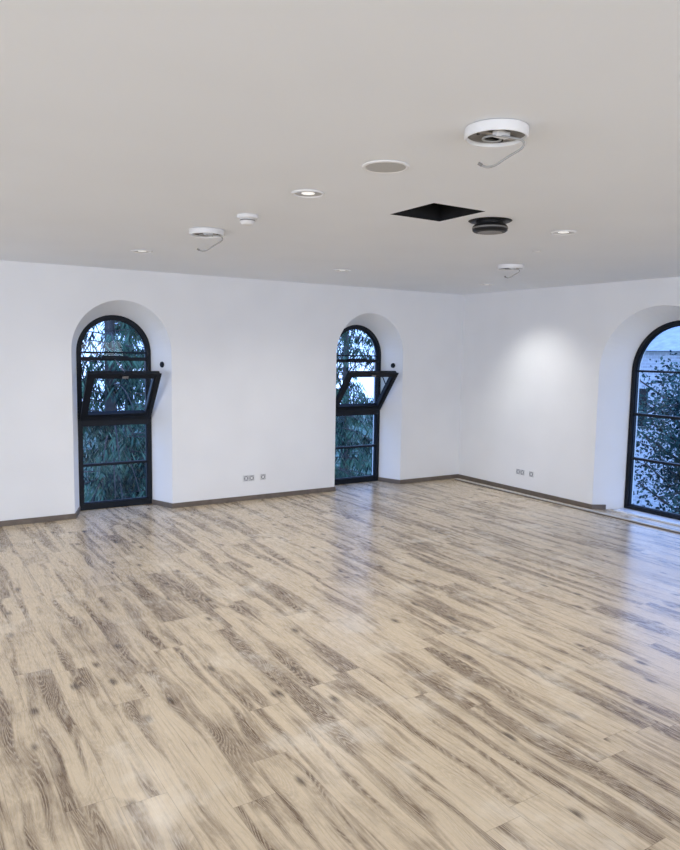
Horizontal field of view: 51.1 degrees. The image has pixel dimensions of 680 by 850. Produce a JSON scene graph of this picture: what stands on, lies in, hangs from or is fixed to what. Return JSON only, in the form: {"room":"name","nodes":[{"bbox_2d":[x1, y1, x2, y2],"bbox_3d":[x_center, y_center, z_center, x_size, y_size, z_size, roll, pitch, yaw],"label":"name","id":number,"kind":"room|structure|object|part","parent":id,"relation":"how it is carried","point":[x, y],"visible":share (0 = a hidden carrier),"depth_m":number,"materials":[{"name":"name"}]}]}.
{"room":"empty room","nodes":[
{"label":"empty room","id":0,"kind":"room"},
{"bbox_2d":[0,260,463,520],"bbox_3d":[-3.708,-0.357,8.125,13.000,2.918,0.550,-3,7,-32],"label":"wall","id":1,"kind":"structure","parent":0,"point":[247,385],"depth_m":9.19,"materials":[{"name":"white paint"}]},
{"bbox_2d":[81,351,145,353],"bbox_3d":[-2.800,-0.895,8.802,0.810,0.020,0.060,-3,7,-32],"label":"transom","id":2,"kind":"object","parent":1,"relation":"attached to","point":[81,351],"visible":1,"depth_m":8.81,"materials":[{"name":"paint"}]},
{"bbox_2d":[80,357,146,360],"bbox_3d":[-2.799,-0.818,8.805,0.810,0.045,0.080,-3,7,-32],"label":"transom","id":3,"kind":"object","parent":1,"relation":"attached to","point":[81,358],"visible":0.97,"depth_m":8.76,"materials":[{"name":"paint"}]},
{"bbox_2d":[101,356,127,358],"bbox_3d":[-2.770,-0.830,8.758,0.320,0.040,0.042,-3,7,-32],"label":"chain actuator","id":4,"kind":"object","parent":3,"relation":"attached to","point":[102,357],"visible":1,"depth_m":8.73,"materials":[{"name":"paint"}]},
{"bbox_2d":[76,315,151,510],"bbox_3d":[-2.812,-0.161,8.878,0.906,2.394,0.080,-3,7,-32],"label":"frame","id":5,"kind":"object","parent":1,"relation":"attached to","point":[110,504],"visible":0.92,"depth_m":8.80,"materials":[{"name":"paint"}]},
{"bbox_2d":[81,319,147,503],"bbox_3d":[-2.813,-0.172,8.879,0.802,2.267,0.045,-3,7,-32],"label":"bead","id":6,"kind":"object","parent":1,"relation":"attached to","point":[112,319],"visible":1,"depth_m":9.01,"materials":[{"name":"paint"}]},
{"bbox_2d":[82,418,147,426],"bbox_3d":[-2.811,-0.055,8.884,0.810,0.110,0.080,-3,7,-32],"label":"transom","id":7,"kind":"object","parent":1,"relation":"attached to","point":[119,421],"visible":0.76,"depth_m":8.85,"materials":[{"name":"paint"}]},
{"bbox_2d":[83,460,147,466],"bbox_3d":[-2.823,0.481,8.944,0.810,0.032,0.060,-3,7,-32],"label":"transom","id":8,"kind":"object","parent":1,"relation":"attached to","point":[133,461],"visible":1,"depth_m":8.91,"materials":[{"name":"paint"}]},
{"bbox_2d":[80,363,161,420],"bbox_3d":[-2.661,-0.396,8.619,0.864,0.700,0.504,-3,7,-32],"label":"window","id":9,"kind":"structure","parent":1,"relation":"in","point":[80,363],"depth_m":8.61,"materials":[{"name":"paint"}]},
{"bbox_3d":[-3.058,-0.559,8.486,0.016,0.361,0.273,-3,7,-32],"label":"stay arm","id":10,"kind":"part","parent":9,"relation":"part of","materials":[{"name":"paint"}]},
{"bbox_3d":[-2.661,-0.353,8.622,0.864,0.613,0.501,-3,7,-32],"label":"hopper window sash","id":11,"kind":"part","parent":9,"relation":"part of","materials":[{"name":"black metal"}]},
{"bbox_2d":[0,474,457,526],"bbox_3d":[-3.669,1.073,8.190,12.978,0.062,0.373,-3,7,-32],"label":"baseboard","id":12,"kind":"structure","parent":1,"relation":"attached to","point":[328,489],"depth_m":9.35,"materials":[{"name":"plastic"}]},
{"bbox_2d":[243,474,254,481],"bbox_3d":[-1.217,0.708,9.492,0.168,0.090,0.014,-3,7,-32],"label":"wall socket","id":13,"kind":"object","parent":1,"relation":"attached to","point":[246,478],"visible":1,"depth_m":9.49,"materials":[{"name":"white plastic"}]},
{"bbox_2d":[260,473,265,479],"bbox_3d":[-1.040,0.699,9.604,0.088,0.090,0.014,-3,7,-32],"label":"wall socket","id":14,"kind":"object","parent":1,"relation":"attached to","point":[262,476],"visible":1,"depth_m":9.60,"materials":[{"name":"white plastic"}]},
{"bbox_2d":[335,444,375,448],"bbox_3d":[0.204,0.334,10.851,0.810,0.032,0.060,-3,7,-32],"label":"transom","id":15,"kind":"object","parent":1,"relation":"attached to","point":[369,445],"visible":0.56,"depth_m":10.85,"materials":[{"name":"paint"}]},
{"bbox_2d":[335,329,377,479],"bbox_3d":[0.213,-0.320,10.785,0.802,2.267,0.045,-3,7,-32],"label":"bead","id":16,"kind":"object","parent":1,"relation":"attached to","point":[371,338],"visible":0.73,"depth_m":10.97,"materials":[{"name":"paint"}]},
{"bbox_2d":[336,410,376,415],"bbox_3d":[0.215,-0.202,10.791,0.810,0.110,0.080,-3,7,-32],"label":"transom","id":17,"kind":"object","parent":1,"relation":"attached to","point":[364,412],"visible":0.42,"depth_m":10.76,"materials":[{"name":"paint"}]},
{"bbox_2d":[334,325,380,484],"bbox_3d":[0.214,-0.308,10.784,0.906,2.394,0.080,-3,7,-32],"label":"frame","id":18,"kind":"object","parent":1,"relation":"attached to","point":[369,478],"visible":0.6,"depth_m":10.93,"materials":[{"name":"paint"}]},
{"bbox_2d":[337,355,377,356],"bbox_3d":[0.226,-1.043,10.708,0.810,0.020,0.060,-3,7,-32],"label":"transom","id":19,"kind":"object","parent":1,"relation":"attached to","point":[337,355],"visible":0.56,"depth_m":10.75,"materials":[{"name":"paint"}]},
{"bbox_2d":[336,359,378,362],"bbox_3d":[0.228,-0.965,10.712,0.810,0.045,0.080,-3,7,-32],"label":"transom","id":20,"kind":"object","parent":1,"relation":"attached to","point":[337,360],"visible":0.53,"depth_m":10.71,"materials":[{"name":"paint"}]},
{"bbox_2d":[348,358,366,360],"bbox_3d":[0.257,-0.978,10.665,0.320,0.040,0.042,-3,7,-32],"label":"chain actuator","id":21,"kind":"object","parent":20,"relation":"attached to","point":[349,359],"visible":1,"depth_m":10.64,"materials":[{"name":"paint"}]},
{"bbox_2d":[336,371,398,410],"bbox_3d":[0.366,-0.501,10.529,0.864,0.613,0.501,-3,7,-32],"label":"window","id":22,"kind":"structure","parent":1,"relation":"in","point":[392,375],"depth_m":10.54,"materials":[{"name":"paint"}]},
{"bbox_2d":[0,478,679,849],"bbox_3d":[-0.031,1.804,2.971,13.550,0.200,13.550,-3,7,-32],"label":"floor","id":23,"kind":"structure","parent":0,"point":[445,664],"depth_m":4.41,"materials":[{"name":"brown wood"}]},
{"bbox_2d":[454,479,679,533],"bbox_3d":[3.447,1.156,8.756,0.014,0.011,6.080,-3,7,-32],"label":"trunking shadow gap","id":24,"kind":"object","parent":23,"relation":"on","point":[454,479],"visible":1,"depth_m":9.30,"materials":[{"name":"plastic"}]},
{"bbox_2d":[0,0,679,294],"bbox_3d":[-0.011,-1.283,2.514,13.750,0.200,13.750,-3,7,-32],"label":"ceiling","id":25,"kind":"structure","parent":0,"point":[126,126],"depth_m":3.06,"materials":[{"name":"paint"}]},
{"bbox_2d":[131,250,152,252],"bbox_3d":[-1.879,-1.646,6.755,0.196,0.010,0.196,-3,7,-32],"label":"recessed light","id":26,"kind":"object","parent":25,"relation":"in","point":[135,251],"visible":1,"depth_m":6.76,"materials":[{"name":"white plastic"}]},
{"bbox_2d":[189,227,224,251],"bbox_3d":[-1.030,-1.425,5.510,0.270,0.165,0.270,-3,7,-32],"label":"lamp base","id":27,"kind":"object","parent":25,"relation":"attached to","point":[201,232],"depth_m":5.45,"materials":[{"name":"white plastic"}]},
{"bbox_2d":[237,213,257,225],"bbox_3d":[-0.633,-1.401,4.872,0.144,0.068,0.144,-3,7,-32],"label":"smoke detector","id":28,"kind":"object","parent":25,"relation":"attached to","point":[247,219],"visible":1,"depth_m":4.83,"materials":[{"name":"white plastic"}]},
{"bbox_2d":[291,189,324,197],"bbox_3d":[-0.186,-1.349,4.157,0.196,0.010,0.196,-3,7,-32],"label":"recessed light","id":29,"kind":"object","parent":25,"relation":"in","point":[307,193],"visible":1,"depth_m":4.16,"materials":[{"name":"white plastic"}]},
{"bbox_2d":[334,269,350,271],"bbox_3d":[0.026,-1.749,8.061,0.190,0.010,0.190,-3,7,-32],"label":"recessed light","id":30,"kind":"object","parent":25,"relation":"in","point":[337,270],"visible":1,"depth_m":8.08,"materials":[{"name":"white plastic"}]},
{"bbox_2d":[362,160,408,172],"bbox_3d":[0.226,-1.278,3.527,0.236,0.009,0.236,-3,7,-32],"label":"ceiling speaker","id":31,"kind":"object","parent":25,"relation":"in","point":[377,166],"depth_m":3.50},
{"bbox_2d":[468,217,511,234],"bbox_3d":[1.041,-1.375,4.939,0.300,0.080,0.300,-3,7,-32],"label":"lamp","id":32,"kind":"object","parent":25,"relation":"attached to","point":[483,225],"depth_m":4.86,"materials":[{"name":"black metal"}]},
{"bbox_2d":[464,119,528,167],"bbox_3d":[0.638,-1.133,2.913,0.256,0.159,0.256,-3,7,-32],"label":"lamp base","id":33,"kind":"object","parent":25,"relation":"attached to","point":[490,133],"depth_m":2.87,"materials":[{"name":"white plastic"}]},
{"bbox_2d":[498,264,523,277],"bbox_3d":[1.764,-1.586,7.362,0.260,0.134,0.260,-3,7,-32],"label":"lamp base","id":34,"kind":"object","parent":25,"relation":"attached to","point":[507,267],"depth_m":7.30,"materials":[{"name":"white plastic"}]},
{"bbox_2d":[550,230,576,234],"bbox_3d":[1.676,-1.440,5.335,0.196,0.010,0.196,-3,7,-32],"label":"recessed light","id":35,"kind":"object","parent":25,"relation":"in","point":[558,232],"visible":1,"depth_m":5.33,"materials":[{"name":"white plastic"}]},
{"bbox_2d":[458,277,679,508],"bbox_3d":[5.636,0.012,6.042,0.550,2.918,13.000,-3,7,-32],"label":"wall","id":36,"kind":"structure","parent":0,"point":[547,372],"depth_m":9.72,"materials":[{"name":"white paint"}]},
{"bbox_2d":[516,468,524,475],"bbox_3d":[2.623,0.683,10.345,0.014,0.090,0.168,-3,7,-32],"label":"wall socket","id":37,"kind":"object","parent":36,"relation":"attached to","point":[518,471],"visible":1,"depth_m":10.34,"materials":[{"name":"white plastic"}]},
{"bbox_2d":[529,471,533,477],"bbox_3d":[2.736,0.703,10.169,0.014,0.090,0.088,-3,7,-32],"label":"wall socket","id":38,"kind":"object","parent":36,"relation":"attached to","point":[531,473],"visible":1,"depth_m":10.16,"materials":[{"name":"white plastic"}]},
{"bbox_2d":[458,474,605,508],"bbox_3d":[5.437,1.440,6.079,0.165,0.062,12.962,-3,7,-32],"label":"baseboard","id":39,"kind":"structure","parent":36,"relation":"attached to","point":[538,494],"depth_m":10.11,"materials":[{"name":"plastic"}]},
{"bbox_2d":[455,478,679,531],"bbox_3d":[3.473,1.149,8.771,0.045,0.021,6.080,-3,7,-32],"label":"trim","id":40,"kind":"structure","parent":36,"relation":"attached to","point":[455,478],"depth_m":9.32,"materials":[{"name":"beige wood"}]},
{"bbox_2d":[613,508,679,525],"bbox_3d":[3.976,1.161,8.748,0.210,0.019,1.280,-3,7,-32],"label":"window sill","id":41,"kind":"structure","parent":36,"relation":"attached to","point":[621,510],"depth_m":8.87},
{"bbox_2d":[624,321,679,519],"bbox_3d":[4.118,-0.049,8.700,0.080,2.434,1.276,-3,7,-32],"label":"frame","id":42,"kind":"object","parent":36,"relation":"attached to","point":[674,323],"visible":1,"depth_m":9.15,"materials":[{"name":"paint"}]},
{"bbox_2d":[629,325,679,515],"bbox_3d":[4.121,-0.055,8.701,0.045,2.317,1.172,-3,7,-32],"label":"bead","id":43,"kind":"object","parent":36,"relation":"attached to","point":[660,332],"visible":1,"depth_m":9.16,"materials":[{"name":"paint"}]},
{"bbox_2d":[631,457,679,466],"bbox_3d":[4.110,0.484,8.755,0.060,0.030,1.180,-3,7,-32],"label":"transom","id":44,"kind":"object","parent":36,"relation":"attached to","point":[632,458],"visible":1,"depth_m":8.95,"materials":[{"name":"paint"}]},
{"bbox_2d":[633,413,679,419],"bbox_3d":[4.119,-0.085,8.697,0.060,0.035,1.180,-3,7,-32],"label":"transom","id":45,"kind":"object","parent":36,"relation":"attached to","point":[634,414],"visible":1,"depth_m":8.89,"materials":[{"name":"paint"}]},
{"bbox_2d":[636,370,679,373],"bbox_3d":[4.128,-0.637,8.640,0.060,0.025,1.180,-3,7,-32],"label":"transom","id":46,"kind":"object","parent":36,"relation":"attached to","point":[650,371],"visible":1,"depth_m":8.85,"materials":[{"name":"paint"}]},
{"label":"outside","id":47,"kind":"structure","parent":0,"visible":0},
{"bbox_2d":[83,415,372,501],"bbox_3d":[4.922,5.751,25.881,140.000,0.200,140.000,-3,7,-32],"label":"ground","id":48,"kind":"structure","parent":47,"point":[363,432],"depth_m":59.98,"materials":[{"name":"green plant"}]},
{"bbox_2d":[81,320,145,501],"bbox_3d":[-4.880,-0.176,14.596,6.808,14.210,6.440,-5,8,-43],"label":"conifer tree","id":49,"kind":"object","parent":48,"relation":"on","point":[114,485],"visible":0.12,"depth_m":13.96,"materials":[{"name":"green plant"}]},
{"bbox_2d":[82,322,145,501],"bbox_3d":[-6.319,-1.157,21.449,7.162,14.749,7.663,1,6,1],"label":"conifer tree","id":50,"kind":"object","parent":48,"relation":"on","point":[142,426],"visible":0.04,"depth_m":21.51,"materials":[{"name":"green plant"}]},
{"bbox_2d":[335,329,373,477],"bbox_3d":[-0.574,-1.180,18.996,7.464,15.026,6.903,4,6,24],"label":"conifer tree","id":51,"kind":"object","parent":48,"relation":"on","point":[340,420],"visible":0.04,"depth_m":18.19,"materials":[{"name":"green plant"}]},
{"bbox_2d":[335,332,373,477],"bbox_3d":[0.410,-0.836,26.305,6.146,13.133,7.736,1,6,4],"label":"conifer tree","id":52,"kind":"object","parent":48,"relation":"on","point":[350,386],"visible":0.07,"depth_m":26.14,"materials":[{"name":"green plant"}]},
{"bbox_2d":[632,350,679,513],"bbox_3d":[9.371,1.623,17.541,6.309,10.070,6.863,-3,7,-32],"label":"leafy tree","id":53,"kind":"object","parent":48,"relation":"on","point":[670,473],"visible":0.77,"depth_m":17.75,"materials":[{"name":"green plant"}]},
{"bbox_2d":[633,351,679,510],"bbox_3d":[22.433,0.746,35.250,8.000,8.600,30.000,-3,7,-32],"label":"facade","id":54,"kind":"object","parent":48,"relation":"on","point":[653,355],"visible":0.02,"depth_m":37.30,"materials":[{"name":"brick"}]},
{"bbox_2d":[637,388,647,426],"bbox_3d":[15.865,-0.956,38.024,0.050,2.000,1.200,-3,7,-32],"label":"window","id":55,"kind":"structure","parent":54,"relation":"attached to","point":[643,392],"depth_m":37.70,"materials":[{"name":"clear glass"}]},
{"bbox_2d":[646,326,679,350],"bbox_3d":[22.516,-4.327,34.726,8.800,1.600,30.800,-3,7,-32],"label":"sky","id":56,"kind":"structure","parent":54,"relation":"on","point":[668,340],"depth_m":37.51,"materials":[{"name":"blue"}]}
]}

